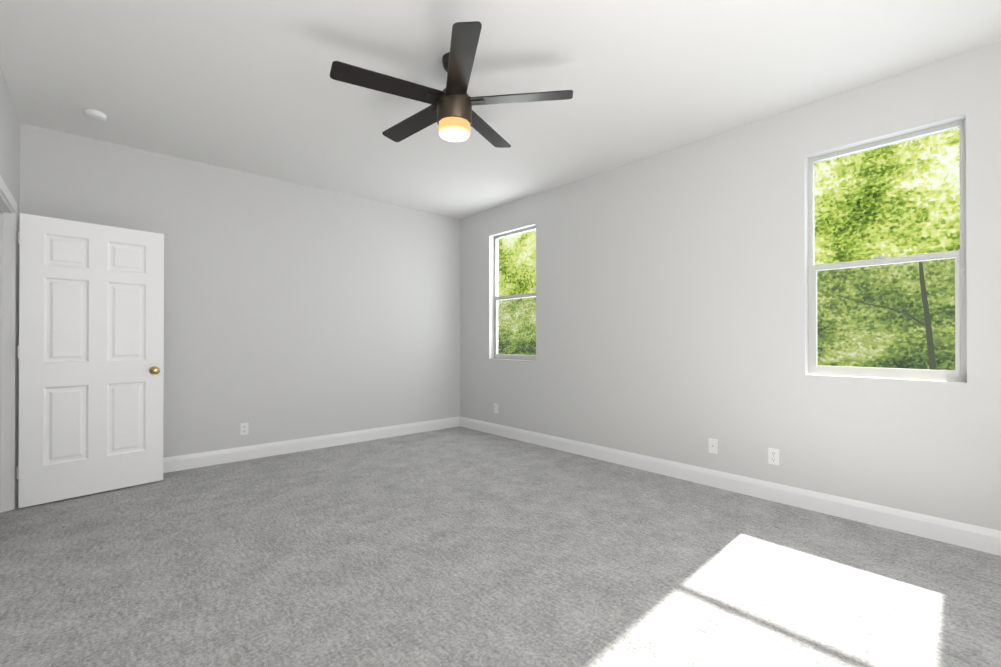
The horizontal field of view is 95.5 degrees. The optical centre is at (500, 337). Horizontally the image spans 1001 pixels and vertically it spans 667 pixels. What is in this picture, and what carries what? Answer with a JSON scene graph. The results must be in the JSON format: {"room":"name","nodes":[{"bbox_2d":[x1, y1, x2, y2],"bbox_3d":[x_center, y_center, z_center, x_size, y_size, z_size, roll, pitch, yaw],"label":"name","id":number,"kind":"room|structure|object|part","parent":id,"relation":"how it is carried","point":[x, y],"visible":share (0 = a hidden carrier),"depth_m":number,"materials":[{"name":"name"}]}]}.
{"room":"empty bedroom","nodes":[
{"label":"empty bedroom","id":0,"kind":"room"},
{"bbox_2d":[0,67,19,481],"bbox_3d":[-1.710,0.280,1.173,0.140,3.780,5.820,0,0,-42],"label":"wall","id":1,"kind":"structure","parent":0,"point":[9,147],"depth_m":3.09,"materials":[{"name":"white paint"}]},
{"bbox_2d":[0,175,16,512],"bbox_3d":[-3.111,0.124,2.748,0.172,2.105,0.975,0,0,-42],"label":"door frame","id":2,"kind":"structure","parent":1,"relation":"attached to","point":[8,296],"depth_m":3.08,"materials":[{"name":"white wood"}]},
{"bbox_2d":[16,480,17,504],"bbox_3d":[-3.473,1.114,3.268,0.016,0.130,0.280,0,0,-42],"label":"baseboard","id":3,"kind":"structure","parent":1,"relation":"attached to","point":[17,480],"depth_m":3.23,"materials":[{"name":"white wood"}]},
{"bbox_2d":[16,213,163,507],"bbox_3d":[-3.039,0.160,3.424,0.181,2.015,0.826,0,0,40],"label":"door","id":4,"kind":"structure","parent":1,"relation":"in","point":[91,356],"depth_m":3.37,"materials":[{"name":"white wood"}]},
{"bbox_3d":[-3.297,0.124,3.109,0.043,1.685,0.012,0,0,40],"label":"door hinge","id":5,"kind":"part","parent":4,"relation":"part of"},
{"bbox_3d":[-2.816,0.269,3.690,0.181,0.066,0.066,0,0,40],"label":"knob","id":6,"kind":"part","parent":4,"relation":"part of","materials":[{"name":"gold metal"}]},
{"bbox_2d":[20,123,459,457],"bbox_3d":[-2.633,-0.206,4.342,5.470,2.780,0.140,0,0,-42],"label":"wall","id":7,"kind":"structure","parent":0,"point":[292,311],"depth_m":4.56,"materials":[{"name":"white paint"}]},
{"bbox_2d":[240,423,247,434],"bbox_3d":[-2.468,0.884,4.385,0.070,0.114,0.008,0,0,-42],"label":"electrical outlet","id":8,"kind":"object","parent":7,"relation":"attached to","point":[243,428],"visible":1,"depth_m":4.38,"materials":[{"name":"white plastic"}]},
{"bbox_2d":[163,416,459,472],"bbox_3d":[-2.073,1.121,4.730,4.050,0.130,0.016,0,0,-42],"label":"baseboard","id":9,"kind":"structure","parent":7,"relation":"attached to","point":[196,460],"depth_m":4.69,"materials":[{"name":"white wood"}]},
{"bbox_2d":[0,426,1000,666],"bbox_3d":[-0.601,1.224,2.155,5.610,0.100,6.100,0,0,-42],"label":"floor","id":10,"kind":"structure","parent":0,"point":[459,546],"depth_m":2.26,"materials":[{"name":"carpet"}]},
{"bbox_2d":[0,0,1000,218],"bbox_3d":[-0.601,-1.656,2.168,5.610,0.100,6.100,0,0,-42],"label":"ceiling","id":11,"kind":"structure","parent":0,"point":[251,86],"depth_m":2.76,"materials":[{"name":"white paint"}]},
{"bbox_2d":[83,108,106,120],"bbox_3d":[-2.893,-1.581,3.248,0.128,0.040,0.128,0,0,-42],"label":"smoke detector","id":12,"kind":"object","parent":11,"relation":"attached to","point":[94,114],"visible":1,"depth_m":3.22,"materials":[{"name":"white plastic"}]},
{"bbox_2d":[330,21,572,147],"bbox_3d":[-0.301,-1.378,2.643,1.306,0.450,1.278,0,0,-42],"label":"fan","id":13,"kind":"object","parent":11,"relation":"hanging from","point":[452,114],"visible":1,"depth_m":2.53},
{"bbox_2d":[460,41,1000,530],"bbox_3d":[1.443,-0.208,3.979,0.140,2.780,6.100,0,0,-42],"label":"wall","id":14,"kind":"structure","parent":0,"point":[670,303],"depth_m":3.45,"materials":[{"name":"white paint"}]},
{"bbox_2d":[494,403,497,412],"bbox_3d":[-0.055,0.869,5.547,0.008,0.114,0.070,0,0,-42],"label":"electrical outlet","id":15,"kind":"object","parent":14,"relation":"attached to","point":[495,408],"visible":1,"depth_m":5.55,"materials":[{"name":"white plastic"}]},
{"bbox_2d":[494,226,535,360],"bbox_3d":[0.196,-0.496,5.414,0.068,1.530,0.800,0,0,-42],"label":"window","id":16,"kind":"structure","parent":14,"relation":"in","point":[496,313],"depth_m":5.62,"materials":[{"name":"grey plastic"}]},
{"bbox_3d":[0.202,-0.496,5.420,0.004,1.470,0.740,0,0,-42],"label":"window glass","id":17,"kind":"part","parent":16,"relation":"part of","materials":[{"name":"clear glass"}]},
{"bbox_2d":[498,297,535,354],"bbox_3d":[0.213,-0.111,5.428,0.002,0.700,0.740,0,0,-42],"label":"screen","id":18,"kind":"object","parent":16,"relation":"attached to","point":[526,346],"depth_m":5.44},
{"bbox_2d":[709,438,717,453],"bbox_3d":[1.677,0.861,3.594,0.016,0.114,0.070,0,0,-42],"label":"outlet","id":19,"kind":"object","parent":14,"relation":"attached to","point":[713,445],"visible":1,"depth_m":3.59,"materials":[{"name":"white plastic"}]},
{"bbox_2d":[460,416,1000,555],"bbox_3d":[1.385,1.117,3.922,0.016,0.130,5.820,0,0,-42],"label":"baseboard","id":20,"kind":"structure","parent":14,"relation":"attached to","point":[982,539],"depth_m":3.21,"materials":[{"name":"white wood"}]},
{"bbox_2d":[768,448,778,464],"bbox_3d":[1.965,0.859,3.275,0.008,0.114,0.070,0,0,-42],"label":"electrical outlet","id":21,"kind":"object","parent":14,"relation":"attached to","point":[773,455],"visible":1,"depth_m":3.27,"materials":[{"name":"white plastic"}]},
{"bbox_2d":[808,119,966,381],"bbox_3d":[2.426,-0.497,2.908,0.068,1.510,0.780,0,0,-42],"label":"window","id":22,"kind":"structure","parent":14,"relation":"in","point":[959,373],"depth_m":2.83,"materials":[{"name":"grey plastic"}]},
{"bbox_2d":[817,258,954,369],"bbox_3d":[2.443,-0.117,2.921,0.002,0.690,0.720,0,0,-42],"label":"screen","id":23,"kind":"object","parent":22,"relation":"attached to","point":[897,299],"visible":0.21,"depth_m":2.90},
{"bbox_3d":[2.432,-0.497,2.913,0.004,1.450,0.720,0,0,-42],"label":"window glass","id":24,"kind":"part","parent":22,"relation":"part of","materials":[{"name":"clear glass"}]},
{"label":"outside","id":25,"kind":"structure","parent":0,"visible":0},
{"bbox_2d":[499,129,959,369],"bbox_3d":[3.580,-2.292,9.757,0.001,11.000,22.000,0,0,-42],"label":"trees","id":26,"kind":"object","parent":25,"point":[890,229],"depth_m":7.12,"materials":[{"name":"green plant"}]},
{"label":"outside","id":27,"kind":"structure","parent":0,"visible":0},
{"bbox_2d":[837,262,935,369],"bbox_3d":[1.694,-0.399,8.146,0.171,3.202,9.067,0,0,-35],"label":"trunk","id":28,"kind":"object","parent":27,"point":[932,366],"depth_m":4.50,"materials":[{"name":"grey plant"}]}
]}

